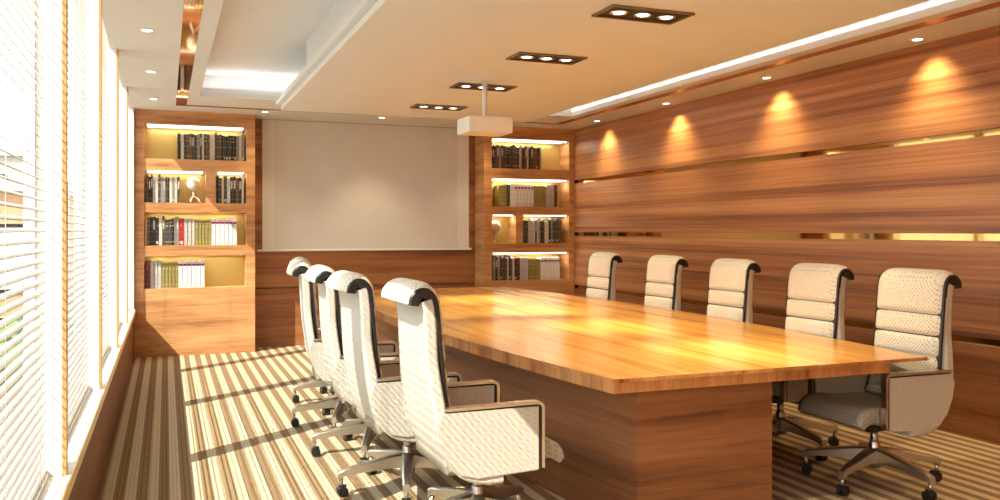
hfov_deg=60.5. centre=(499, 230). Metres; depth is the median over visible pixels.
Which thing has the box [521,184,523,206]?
book
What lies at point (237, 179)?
book
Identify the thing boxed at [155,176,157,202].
book
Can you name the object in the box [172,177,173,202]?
book
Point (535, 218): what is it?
book
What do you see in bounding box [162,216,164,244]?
book
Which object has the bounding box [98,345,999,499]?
floor
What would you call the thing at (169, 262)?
book
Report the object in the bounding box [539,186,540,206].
book
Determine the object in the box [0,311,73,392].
tree
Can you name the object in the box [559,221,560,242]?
book
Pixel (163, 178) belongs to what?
book
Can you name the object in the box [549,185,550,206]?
book
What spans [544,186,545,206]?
book
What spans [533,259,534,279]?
book
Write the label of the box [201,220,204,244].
book
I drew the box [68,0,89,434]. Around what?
window blind
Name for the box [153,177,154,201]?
book
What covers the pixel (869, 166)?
wall
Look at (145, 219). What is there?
book
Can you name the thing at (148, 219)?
book
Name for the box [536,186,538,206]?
book
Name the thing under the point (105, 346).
window blind
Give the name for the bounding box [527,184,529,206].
book
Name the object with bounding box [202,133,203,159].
book
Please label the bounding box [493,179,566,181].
light
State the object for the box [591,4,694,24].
spotlight
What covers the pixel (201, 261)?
book
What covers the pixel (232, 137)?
book
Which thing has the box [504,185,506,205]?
book
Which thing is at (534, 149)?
book
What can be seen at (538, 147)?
book
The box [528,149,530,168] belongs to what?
book
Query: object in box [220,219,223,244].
book
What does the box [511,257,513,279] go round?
book
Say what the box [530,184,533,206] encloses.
book
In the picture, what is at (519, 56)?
spotlight
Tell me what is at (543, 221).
book
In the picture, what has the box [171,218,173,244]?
book
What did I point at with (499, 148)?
book
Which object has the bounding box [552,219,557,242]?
book
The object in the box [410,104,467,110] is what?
spotlight
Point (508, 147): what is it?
book
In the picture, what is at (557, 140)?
light
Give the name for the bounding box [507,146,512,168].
book
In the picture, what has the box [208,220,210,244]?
book
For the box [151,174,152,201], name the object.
book
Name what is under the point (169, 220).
book
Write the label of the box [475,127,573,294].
bookcase
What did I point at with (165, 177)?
book
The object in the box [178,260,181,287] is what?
book
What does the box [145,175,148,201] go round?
book
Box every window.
[23,0,34,395]
[74,2,81,336]
[102,77,103,300]
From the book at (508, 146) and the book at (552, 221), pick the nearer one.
the book at (508, 146)
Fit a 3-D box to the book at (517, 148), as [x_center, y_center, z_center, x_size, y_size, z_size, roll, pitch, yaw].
[0.208,-0.964,11.511,0.026,0.286,0.191,0,0,-21]
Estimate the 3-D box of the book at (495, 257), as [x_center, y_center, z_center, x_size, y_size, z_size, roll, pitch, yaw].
[-0.081,0.498,11.398,0.024,0.322,0.191,0,0,-21]
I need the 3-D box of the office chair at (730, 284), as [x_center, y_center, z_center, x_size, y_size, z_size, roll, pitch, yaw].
[1.573,0.825,6.613,0.832,1.209,0.755,0,0,-21]
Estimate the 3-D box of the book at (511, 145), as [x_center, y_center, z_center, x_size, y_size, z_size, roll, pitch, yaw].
[0.152,-0.980,11.489,0.023,0.319,0.191,0,0,-21]
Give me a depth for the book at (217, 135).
10.04 m
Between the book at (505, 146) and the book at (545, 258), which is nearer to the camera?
the book at (505, 146)
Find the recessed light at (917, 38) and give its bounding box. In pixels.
[910,37,924,40]
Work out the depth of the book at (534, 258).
11.53 m
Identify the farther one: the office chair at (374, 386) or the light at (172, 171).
the light at (172, 171)
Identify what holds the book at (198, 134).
in the bookcase at (217, 317)
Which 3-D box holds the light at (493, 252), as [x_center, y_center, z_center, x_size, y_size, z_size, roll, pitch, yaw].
[0.404,0.299,11.438,1.060,0.017,0.020,0,0,-21]
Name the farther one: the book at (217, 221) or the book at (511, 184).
the book at (511, 184)
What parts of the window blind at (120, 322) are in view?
ladder cord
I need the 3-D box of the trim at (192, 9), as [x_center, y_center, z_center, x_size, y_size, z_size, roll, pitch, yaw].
[0.711,-1.395,4.854,4.650,0.051,11.530,0,0,-21]
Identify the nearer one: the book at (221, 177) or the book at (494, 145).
the book at (221, 177)
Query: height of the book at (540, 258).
0.300 m
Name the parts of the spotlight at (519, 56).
plate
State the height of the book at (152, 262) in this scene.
0.315 m
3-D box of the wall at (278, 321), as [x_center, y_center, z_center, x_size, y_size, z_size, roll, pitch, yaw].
[-1.679,-0.120,11.055,3.100,3.100,0.100,0,0,-21]
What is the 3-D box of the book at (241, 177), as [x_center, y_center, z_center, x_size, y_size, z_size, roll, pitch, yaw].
[-3.078,-0.484,10.230,0.025,0.327,0.191,0,0,-21]
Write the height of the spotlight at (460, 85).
0.012 m
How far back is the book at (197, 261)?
9.96 m
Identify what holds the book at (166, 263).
in the bookcase at (217, 317)
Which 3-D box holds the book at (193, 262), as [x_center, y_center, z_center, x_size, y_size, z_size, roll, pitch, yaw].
[-3.587,0.502,10.031,0.042,0.315,0.191,0,0,-21]
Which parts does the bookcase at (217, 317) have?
panel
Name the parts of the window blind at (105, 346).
rail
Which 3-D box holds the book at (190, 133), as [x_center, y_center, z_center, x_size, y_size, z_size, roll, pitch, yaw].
[-3.618,-0.976,10.020,0.019,0.310,0.191,0,0,-21]
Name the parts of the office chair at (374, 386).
backrest, edge trim, leg, seat, armrest, leg, arm frame, leg, armrest, arm frame, leg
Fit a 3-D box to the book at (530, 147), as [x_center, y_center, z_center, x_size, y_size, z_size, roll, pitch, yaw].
[0.396,-0.977,11.584,0.034,0.312,0.191,0,0,-21]
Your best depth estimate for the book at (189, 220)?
9.93 m
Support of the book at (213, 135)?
in the bookcase at (217, 317)
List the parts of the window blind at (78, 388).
rail, ladder cord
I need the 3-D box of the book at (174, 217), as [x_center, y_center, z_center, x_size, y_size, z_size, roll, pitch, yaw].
[-3.774,0.004,9.959,0.018,0.331,0.190,0,0,-21]
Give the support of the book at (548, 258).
in the bookcase at (557, 145)
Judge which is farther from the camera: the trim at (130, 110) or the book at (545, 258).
the book at (545, 258)
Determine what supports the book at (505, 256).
in the bookcase at (557, 145)
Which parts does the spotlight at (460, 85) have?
plate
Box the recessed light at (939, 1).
[571,0,946,110]
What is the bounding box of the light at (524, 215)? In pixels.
[524,215,566,216]
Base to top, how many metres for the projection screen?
1.620 m
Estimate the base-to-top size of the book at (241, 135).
0.324 m
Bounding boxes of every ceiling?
[102,0,999,129]
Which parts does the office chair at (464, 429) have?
backrest, edge trim, armrest, leg, leg, arm frame, leg, armrest, seat, arm frame, leg, leg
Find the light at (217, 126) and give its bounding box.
[147,124,242,129]
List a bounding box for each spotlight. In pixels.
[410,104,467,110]
[449,82,516,91]
[506,51,587,64]
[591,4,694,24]
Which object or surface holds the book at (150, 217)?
in the bookcase at (217, 317)
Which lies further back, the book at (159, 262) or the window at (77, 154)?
the book at (159, 262)
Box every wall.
[68,320,133,499]
[255,119,474,347]
[574,25,999,431]
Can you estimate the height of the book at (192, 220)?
0.310 m
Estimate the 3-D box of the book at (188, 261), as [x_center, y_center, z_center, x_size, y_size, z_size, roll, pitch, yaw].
[-3.632,0.502,10.014,0.042,0.315,0.191,0,0,-21]
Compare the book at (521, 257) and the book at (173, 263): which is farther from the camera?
the book at (521, 257)
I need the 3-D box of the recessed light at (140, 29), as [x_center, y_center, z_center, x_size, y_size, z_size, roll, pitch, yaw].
[-2.403,-1.366,5.836,0.100,0.008,0.100,0,0,-21]
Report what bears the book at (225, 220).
in the bookcase at (217, 317)
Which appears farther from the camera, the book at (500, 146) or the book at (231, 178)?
the book at (500, 146)
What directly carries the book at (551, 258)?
in the bookcase at (557, 145)
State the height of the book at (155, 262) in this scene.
0.315 m
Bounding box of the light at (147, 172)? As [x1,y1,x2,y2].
[147,172,202,173]
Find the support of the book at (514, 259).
in the bookcase at (557, 145)
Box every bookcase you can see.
[134,109,254,357]
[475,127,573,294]
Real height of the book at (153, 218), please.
0.330 m
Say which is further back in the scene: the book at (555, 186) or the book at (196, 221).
the book at (555, 186)
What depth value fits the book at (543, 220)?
11.59 m
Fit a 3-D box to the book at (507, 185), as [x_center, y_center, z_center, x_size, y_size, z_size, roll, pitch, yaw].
[0.078,-0.468,11.461,0.045,0.295,0.190,0,0,-21]
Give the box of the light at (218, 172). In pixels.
[218,172,242,173]
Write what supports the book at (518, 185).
in the bookcase at (557, 145)
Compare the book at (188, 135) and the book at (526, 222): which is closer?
the book at (188, 135)
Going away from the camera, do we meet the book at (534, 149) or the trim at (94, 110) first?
the trim at (94, 110)
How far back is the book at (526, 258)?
11.47 m
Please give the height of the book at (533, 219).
0.336 m
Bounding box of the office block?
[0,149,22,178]
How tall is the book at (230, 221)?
0.310 m
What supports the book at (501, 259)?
in the bookcase at (557, 145)
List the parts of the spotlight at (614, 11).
plate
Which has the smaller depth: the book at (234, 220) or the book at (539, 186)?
the book at (234, 220)
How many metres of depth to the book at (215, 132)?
10.03 m
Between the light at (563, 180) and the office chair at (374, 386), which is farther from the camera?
the light at (563, 180)
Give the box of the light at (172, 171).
[147,170,202,172]
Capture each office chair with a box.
[287,260,379,427]
[289,257,334,408]
[305,265,399,462]
[326,271,472,499]
[381,278,563,499]
[586,252,622,300]
[644,255,688,310]
[706,258,760,322]
[772,263,853,460]
[798,268,961,499]
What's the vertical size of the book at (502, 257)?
0.316 m
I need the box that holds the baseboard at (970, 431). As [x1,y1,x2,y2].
[936,419,999,445]
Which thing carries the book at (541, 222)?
in the bookcase at (557, 145)
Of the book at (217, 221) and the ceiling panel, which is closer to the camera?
the ceiling panel
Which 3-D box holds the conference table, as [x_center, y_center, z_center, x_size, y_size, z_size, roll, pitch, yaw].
[0.280,1.055,7.171,2.390,0.750,6.240,0,0,-21]
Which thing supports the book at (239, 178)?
in the bookcase at (217, 317)
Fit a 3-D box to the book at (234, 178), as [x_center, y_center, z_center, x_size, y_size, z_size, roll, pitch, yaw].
[-3.165,-0.480,10.196,0.031,0.318,0.191,0,0,-21]
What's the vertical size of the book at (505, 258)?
0.297 m
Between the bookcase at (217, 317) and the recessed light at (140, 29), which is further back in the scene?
the bookcase at (217, 317)
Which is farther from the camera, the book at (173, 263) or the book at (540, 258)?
the book at (540, 258)
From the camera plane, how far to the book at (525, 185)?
11.46 m
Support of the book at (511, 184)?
in the bookcase at (557, 145)
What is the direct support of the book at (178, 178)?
in the bookcase at (217, 317)
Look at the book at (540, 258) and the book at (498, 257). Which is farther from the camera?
the book at (540, 258)
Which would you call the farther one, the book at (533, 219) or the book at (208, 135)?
the book at (533, 219)
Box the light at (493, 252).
[493,252,566,253]
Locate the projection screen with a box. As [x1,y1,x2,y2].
[257,119,470,251]
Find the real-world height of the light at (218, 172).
0.017 m
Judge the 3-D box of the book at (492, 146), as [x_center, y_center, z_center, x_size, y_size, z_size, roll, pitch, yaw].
[-0.121,-0.967,11.383,0.022,0.294,0.191,0,0,-21]
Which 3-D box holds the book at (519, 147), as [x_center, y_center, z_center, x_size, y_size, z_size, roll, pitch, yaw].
[0.238,-0.978,11.523,0.033,0.315,0.191,0,0,-21]
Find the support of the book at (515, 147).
in the bookcase at (557, 145)
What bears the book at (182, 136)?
in the bookcase at (217, 317)
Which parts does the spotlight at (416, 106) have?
plate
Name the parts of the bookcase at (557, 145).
panel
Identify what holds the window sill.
attached to the wall at (87, 485)
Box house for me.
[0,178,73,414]
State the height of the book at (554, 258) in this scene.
0.300 m
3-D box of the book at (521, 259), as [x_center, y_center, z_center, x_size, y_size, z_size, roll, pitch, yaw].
[0.250,0.509,11.527,0.034,0.300,0.191,0,0,-21]
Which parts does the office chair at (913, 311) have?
arm frame, leg, seat, armrest, leg, leg, backrest, leg, edge trim, arm frame, armrest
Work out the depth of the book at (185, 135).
9.91 m
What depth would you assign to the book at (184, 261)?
9.91 m
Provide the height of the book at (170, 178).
0.288 m
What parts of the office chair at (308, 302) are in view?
backrest, edge trim, leg, seat, armrest, leg, arm frame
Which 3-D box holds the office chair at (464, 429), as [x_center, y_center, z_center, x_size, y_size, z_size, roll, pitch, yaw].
[-0.145,0.825,4.000,0.756,1.209,0.764,0,0,-21]
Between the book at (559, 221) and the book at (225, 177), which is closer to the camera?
the book at (225, 177)
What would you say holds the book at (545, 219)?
in the bookcase at (557, 145)
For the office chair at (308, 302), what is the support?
on the floor
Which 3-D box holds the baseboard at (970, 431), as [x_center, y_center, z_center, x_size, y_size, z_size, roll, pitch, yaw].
[3.288,1.385,5.832,0.035,0.090,12.480,0,0,-21]
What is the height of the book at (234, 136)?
0.295 m
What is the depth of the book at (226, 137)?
10.08 m
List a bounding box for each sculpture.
[186,177,200,202]
[492,221,500,242]
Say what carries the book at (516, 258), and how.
in the bookcase at (557, 145)
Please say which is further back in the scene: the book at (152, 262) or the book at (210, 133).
the book at (210, 133)
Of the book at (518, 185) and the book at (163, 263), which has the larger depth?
the book at (518, 185)
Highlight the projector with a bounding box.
[457,80,512,136]
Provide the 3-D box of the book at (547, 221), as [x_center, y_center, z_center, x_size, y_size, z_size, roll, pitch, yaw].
[0.611,0.019,11.668,0.022,0.300,0.190,0,0,-21]
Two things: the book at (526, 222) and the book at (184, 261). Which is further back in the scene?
the book at (526, 222)
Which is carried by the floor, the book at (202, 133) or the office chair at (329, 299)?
the office chair at (329, 299)
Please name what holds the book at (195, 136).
in the bookcase at (217, 317)
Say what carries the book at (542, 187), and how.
in the bookcase at (557, 145)
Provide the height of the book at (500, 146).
0.310 m
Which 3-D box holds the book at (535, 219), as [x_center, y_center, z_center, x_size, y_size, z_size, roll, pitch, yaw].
[0.475,0.004,11.615,0.030,0.332,0.191,0,0,-21]
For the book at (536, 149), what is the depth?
11.52 m
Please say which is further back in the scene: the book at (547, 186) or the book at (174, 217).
the book at (547, 186)
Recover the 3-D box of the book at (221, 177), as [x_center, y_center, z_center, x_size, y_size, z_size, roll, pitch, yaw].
[-3.288,-0.475,10.149,0.020,0.309,0.190,0,0,-21]
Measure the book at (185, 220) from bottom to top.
0.310 m
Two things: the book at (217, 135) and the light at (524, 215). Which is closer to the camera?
the book at (217, 135)
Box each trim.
[35,0,67,477]
[82,0,101,389]
[104,41,118,347]
[119,83,127,323]
[128,106,133,309]
[176,0,999,124]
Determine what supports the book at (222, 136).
in the bookcase at (217, 317)
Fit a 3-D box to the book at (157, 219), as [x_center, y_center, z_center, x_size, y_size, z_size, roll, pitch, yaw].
[-3.953,0.012,9.889,0.032,0.314,0.191,0,0,-21]
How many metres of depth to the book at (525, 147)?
11.47 m
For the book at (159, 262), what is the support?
in the bookcase at (217, 317)
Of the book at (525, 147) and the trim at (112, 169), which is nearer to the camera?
the trim at (112, 169)
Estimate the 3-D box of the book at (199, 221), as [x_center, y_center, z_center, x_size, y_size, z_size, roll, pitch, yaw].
[-3.525,0.025,10.056,0.030,0.290,0.191,0,0,-21]
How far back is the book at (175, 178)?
9.87 m
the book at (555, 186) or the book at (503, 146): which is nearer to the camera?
the book at (503, 146)
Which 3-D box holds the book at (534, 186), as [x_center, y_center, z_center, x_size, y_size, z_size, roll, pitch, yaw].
[0.438,-0.461,11.601,0.030,0.280,0.191,0,0,-21]
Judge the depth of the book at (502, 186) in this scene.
11.35 m
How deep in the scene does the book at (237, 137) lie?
10.12 m
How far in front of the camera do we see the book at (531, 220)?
11.49 m
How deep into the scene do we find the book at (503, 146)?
11.35 m
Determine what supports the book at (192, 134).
in the bookcase at (217, 317)
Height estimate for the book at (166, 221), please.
0.296 m
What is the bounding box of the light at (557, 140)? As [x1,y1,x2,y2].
[493,138,566,142]
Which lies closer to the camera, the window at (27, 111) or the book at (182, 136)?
the window at (27, 111)
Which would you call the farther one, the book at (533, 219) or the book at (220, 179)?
the book at (533, 219)
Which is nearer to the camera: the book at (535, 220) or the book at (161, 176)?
the book at (161, 176)
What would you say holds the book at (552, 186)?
in the bookcase at (557, 145)
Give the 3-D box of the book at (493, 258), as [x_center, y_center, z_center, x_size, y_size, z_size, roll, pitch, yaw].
[-0.110,0.510,11.387,0.034,0.299,0.191,0,0,-21]
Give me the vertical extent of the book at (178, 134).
0.303 m
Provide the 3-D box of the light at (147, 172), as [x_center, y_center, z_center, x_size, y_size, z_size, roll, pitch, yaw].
[-3.778,-0.675,9.969,0.600,0.017,0.020,0,0,-21]
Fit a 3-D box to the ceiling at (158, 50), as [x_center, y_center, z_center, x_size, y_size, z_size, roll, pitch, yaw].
[0.637,-1.520,5.003,5.760,0.300,13.060,0,0,-21]
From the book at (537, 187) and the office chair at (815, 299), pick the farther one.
the book at (537, 187)
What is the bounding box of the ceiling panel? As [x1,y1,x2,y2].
[276,0,928,121]
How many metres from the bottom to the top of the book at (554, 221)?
0.304 m
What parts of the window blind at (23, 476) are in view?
rail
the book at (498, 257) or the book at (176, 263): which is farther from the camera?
the book at (498, 257)
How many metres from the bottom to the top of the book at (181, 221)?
0.310 m
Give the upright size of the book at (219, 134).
0.315 m
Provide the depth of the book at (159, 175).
9.81 m
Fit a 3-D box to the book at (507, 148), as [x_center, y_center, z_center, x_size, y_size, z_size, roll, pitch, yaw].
[0.073,-0.960,11.458,0.030,0.280,0.191,0,0,-21]
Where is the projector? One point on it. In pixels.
(471, 125)
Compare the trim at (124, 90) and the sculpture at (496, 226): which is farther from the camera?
the sculpture at (496, 226)
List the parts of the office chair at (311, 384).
backrest, leg, leg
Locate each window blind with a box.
[0,0,48,499]
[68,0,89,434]
[102,20,109,363]
[119,77,121,327]
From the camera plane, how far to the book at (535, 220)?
11.52 m
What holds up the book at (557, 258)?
in the bookcase at (557, 145)
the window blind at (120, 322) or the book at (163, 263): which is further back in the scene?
the book at (163, 263)
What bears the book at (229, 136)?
in the bookcase at (217, 317)
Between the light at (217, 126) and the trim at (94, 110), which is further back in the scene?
the light at (217, 126)
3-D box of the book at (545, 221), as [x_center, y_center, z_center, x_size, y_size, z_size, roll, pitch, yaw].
[0.584,0.020,11.657,0.031,0.299,0.191,0,0,-21]
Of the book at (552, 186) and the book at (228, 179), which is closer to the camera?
the book at (228, 179)
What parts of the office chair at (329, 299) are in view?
backrest, edge trim, leg, seat, leg, armrest, armrest, leg, arm frame, arm frame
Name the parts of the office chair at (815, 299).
seat, leg, arm frame, armrest, leg, leg, backrest, edge trim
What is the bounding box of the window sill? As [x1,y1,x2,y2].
[38,309,135,499]
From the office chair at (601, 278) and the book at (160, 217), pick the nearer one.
the office chair at (601, 278)
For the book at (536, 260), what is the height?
0.280 m
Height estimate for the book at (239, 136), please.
0.303 m
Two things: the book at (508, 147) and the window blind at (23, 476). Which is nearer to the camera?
the window blind at (23, 476)
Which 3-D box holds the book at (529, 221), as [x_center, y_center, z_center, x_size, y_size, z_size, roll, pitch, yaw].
[0.360,0.015,11.570,0.034,0.310,0.191,0,0,-21]
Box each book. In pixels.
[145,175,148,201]
[145,219,146,245]
[145,260,150,288]
[147,218,149,245]
[149,177,150,201]
[150,217,151,245]
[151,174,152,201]
[151,261,153,287]
[152,217,155,245]
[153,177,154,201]
[154,260,157,287]
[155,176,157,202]
[156,218,158,245]
[158,174,160,202]
[158,261,160,287]
[159,216,161,245]
[161,176,162,202]
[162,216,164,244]
[162,262,164,287]
[163,178,164,202]
[165,177,166,202]
[165,220,167,244]
[165,262,167,287]
[168,219,170,244]
[169,262,170,287]
[170,178,171,202]
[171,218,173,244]
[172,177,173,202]
[172,262,174,287]
[174,217,175,244]
[175,178,176,202]
[175,262,177,287]
[176,216,178,244]
[177,133,180,158]
[177,177,179,202]
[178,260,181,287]
[179,219,183,244]
[181,135,183,158]
[183,260,186,287]
[184,134,186,158]
[184,219,186,244]
[187,134,189,158]
[187,260,190,287]
[188,219,190,244]
[190,133,191,158]
[191,219,194,244]
[191,260,195,287]
[192,134,193,159]
[194,135,196,159]
[195,220,197,244]
[196,260,199,286]
[197,133,199,159]
[198,220,200,244]
[200,133,201,159]
[200,260,203,286]
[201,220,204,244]
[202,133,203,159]
[204,134,206,159]
[205,220,207,244]
[207,134,209,159]
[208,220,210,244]
[210,133,211,159]
[211,219,214,244]
[212,134,214,159]
[215,132,216,159]
[215,219,219,244]
[216,176,218,202]
[217,135,218,159]
[219,134,220,159]
[219,178,221,202]
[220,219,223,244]
[221,135,223,159]
[221,177,223,202]
[223,176,226,202]
[224,219,227,244]
[225,136,227,159]
[227,178,229,202]
[228,135,230,160]
[228,219,232,244]
[230,177,232,202]
[231,135,233,160]
[233,177,235,202]
[233,219,236,244]
[234,136,235,160]
[236,136,238,160]
[236,178,238,202]
[239,136,240,160]
[239,178,240,202]
[240,134,243,160]
[240,176,243,202]
[492,146,493,167]
[492,255,499,280]
[492,256,496,280]
[493,258,494,280]
[494,145,498,167]
[494,146,496,167]
[494,185,500,205]
[499,145,502,167]
[499,148,500,167]
[501,185,503,205]
[501,256,504,280]
[501,259,502,280]
[503,146,504,167]
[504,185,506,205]
[504,255,510,279]
[505,146,506,167]
[505,184,509,205]
[505,258,506,279]
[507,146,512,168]
[507,148,508,167]
[507,258,508,279]
[508,147,510,168]
[508,183,513,205]
[511,145,514,168]
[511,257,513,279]
[514,184,516,206]
[514,257,519,279]
[514,259,515,279]
[515,146,521,168]
[515,147,516,168]
[517,148,518,168]
[517,184,520,206]
[518,257,522,279]
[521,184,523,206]
[521,257,524,279]
[522,146,526,168]
[523,148,524,168]
[523,220,530,242]
[523,221,524,242]
[524,184,526,206]
[524,257,527,279]
[525,221,527,242]
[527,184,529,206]
[528,146,532,168]
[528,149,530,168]
[528,218,534,242]
[528,259,530,279]
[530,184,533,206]
[530,259,532,279]
[531,220,532,242]
[533,148,535,168]
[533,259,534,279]
[534,186,535,206]
[534,258,539,279]
[535,218,540,242]
[535,219,538,242]
[535,220,536,242]
[535,257,543,279]
[535,259,537,279]
[536,149,537,168]
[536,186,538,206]
[538,147,540,168]
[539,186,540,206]
[540,221,542,242]
[541,185,548,206]
[541,186,543,206]
[543,220,550,242]
[543,221,544,242]
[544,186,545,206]
[544,257,546,279]
[545,219,551,242]
[545,221,546,242]
[547,221,548,242]
[547,257,549,279]
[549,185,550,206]
[550,257,552,278]
[551,185,553,206]
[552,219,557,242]
[552,221,553,242]
[553,257,555,278]
[554,185,556,206]
[554,221,555,242]
[556,257,559,278]
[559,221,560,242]
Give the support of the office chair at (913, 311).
on the floor
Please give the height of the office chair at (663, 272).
1.209 m
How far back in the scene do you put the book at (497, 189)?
11.39 m
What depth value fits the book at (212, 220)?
10.02 m
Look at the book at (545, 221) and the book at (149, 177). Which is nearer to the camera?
the book at (149, 177)
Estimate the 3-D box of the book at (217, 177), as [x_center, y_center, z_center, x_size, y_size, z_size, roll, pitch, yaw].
[-3.342,-0.480,10.128,0.030,0.318,0.190,0,0,-21]
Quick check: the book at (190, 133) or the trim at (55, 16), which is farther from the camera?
the book at (190, 133)
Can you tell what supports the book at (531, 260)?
in the bookcase at (557, 145)
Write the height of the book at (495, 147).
0.291 m
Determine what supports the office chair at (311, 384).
on the floor
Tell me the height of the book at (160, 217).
0.339 m
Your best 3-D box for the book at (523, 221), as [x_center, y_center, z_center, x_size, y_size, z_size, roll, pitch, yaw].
[0.276,0.017,11.538,0.045,0.305,0.190,0,0,-21]
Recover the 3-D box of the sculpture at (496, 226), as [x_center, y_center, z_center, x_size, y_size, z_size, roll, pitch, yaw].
[-0.067,0.017,11.361,0.165,0.305,0.164,0,0,-21]
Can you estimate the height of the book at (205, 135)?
0.307 m
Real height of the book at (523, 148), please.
0.286 m
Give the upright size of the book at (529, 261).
0.280 m
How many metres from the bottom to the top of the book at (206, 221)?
0.290 m
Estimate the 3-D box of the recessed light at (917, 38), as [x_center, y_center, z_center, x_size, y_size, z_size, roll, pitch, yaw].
[2.981,-1.366,6.120,0.100,0.008,0.100,0,0,-21]
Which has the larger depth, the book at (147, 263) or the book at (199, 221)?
the book at (199, 221)
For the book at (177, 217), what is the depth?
9.88 m
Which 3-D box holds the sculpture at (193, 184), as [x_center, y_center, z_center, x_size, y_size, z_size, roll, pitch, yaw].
[-3.571,-0.473,9.996,0.165,0.305,0.164,0,0,-21]
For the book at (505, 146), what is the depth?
11.36 m
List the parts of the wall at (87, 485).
wood panel, wood panel, wood panel, wood panel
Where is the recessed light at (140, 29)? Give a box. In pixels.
[139,28,154,31]
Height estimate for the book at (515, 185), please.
0.300 m
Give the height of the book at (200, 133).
0.311 m
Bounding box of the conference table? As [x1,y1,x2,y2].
[374,287,927,499]
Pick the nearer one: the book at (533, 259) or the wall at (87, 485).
the wall at (87, 485)

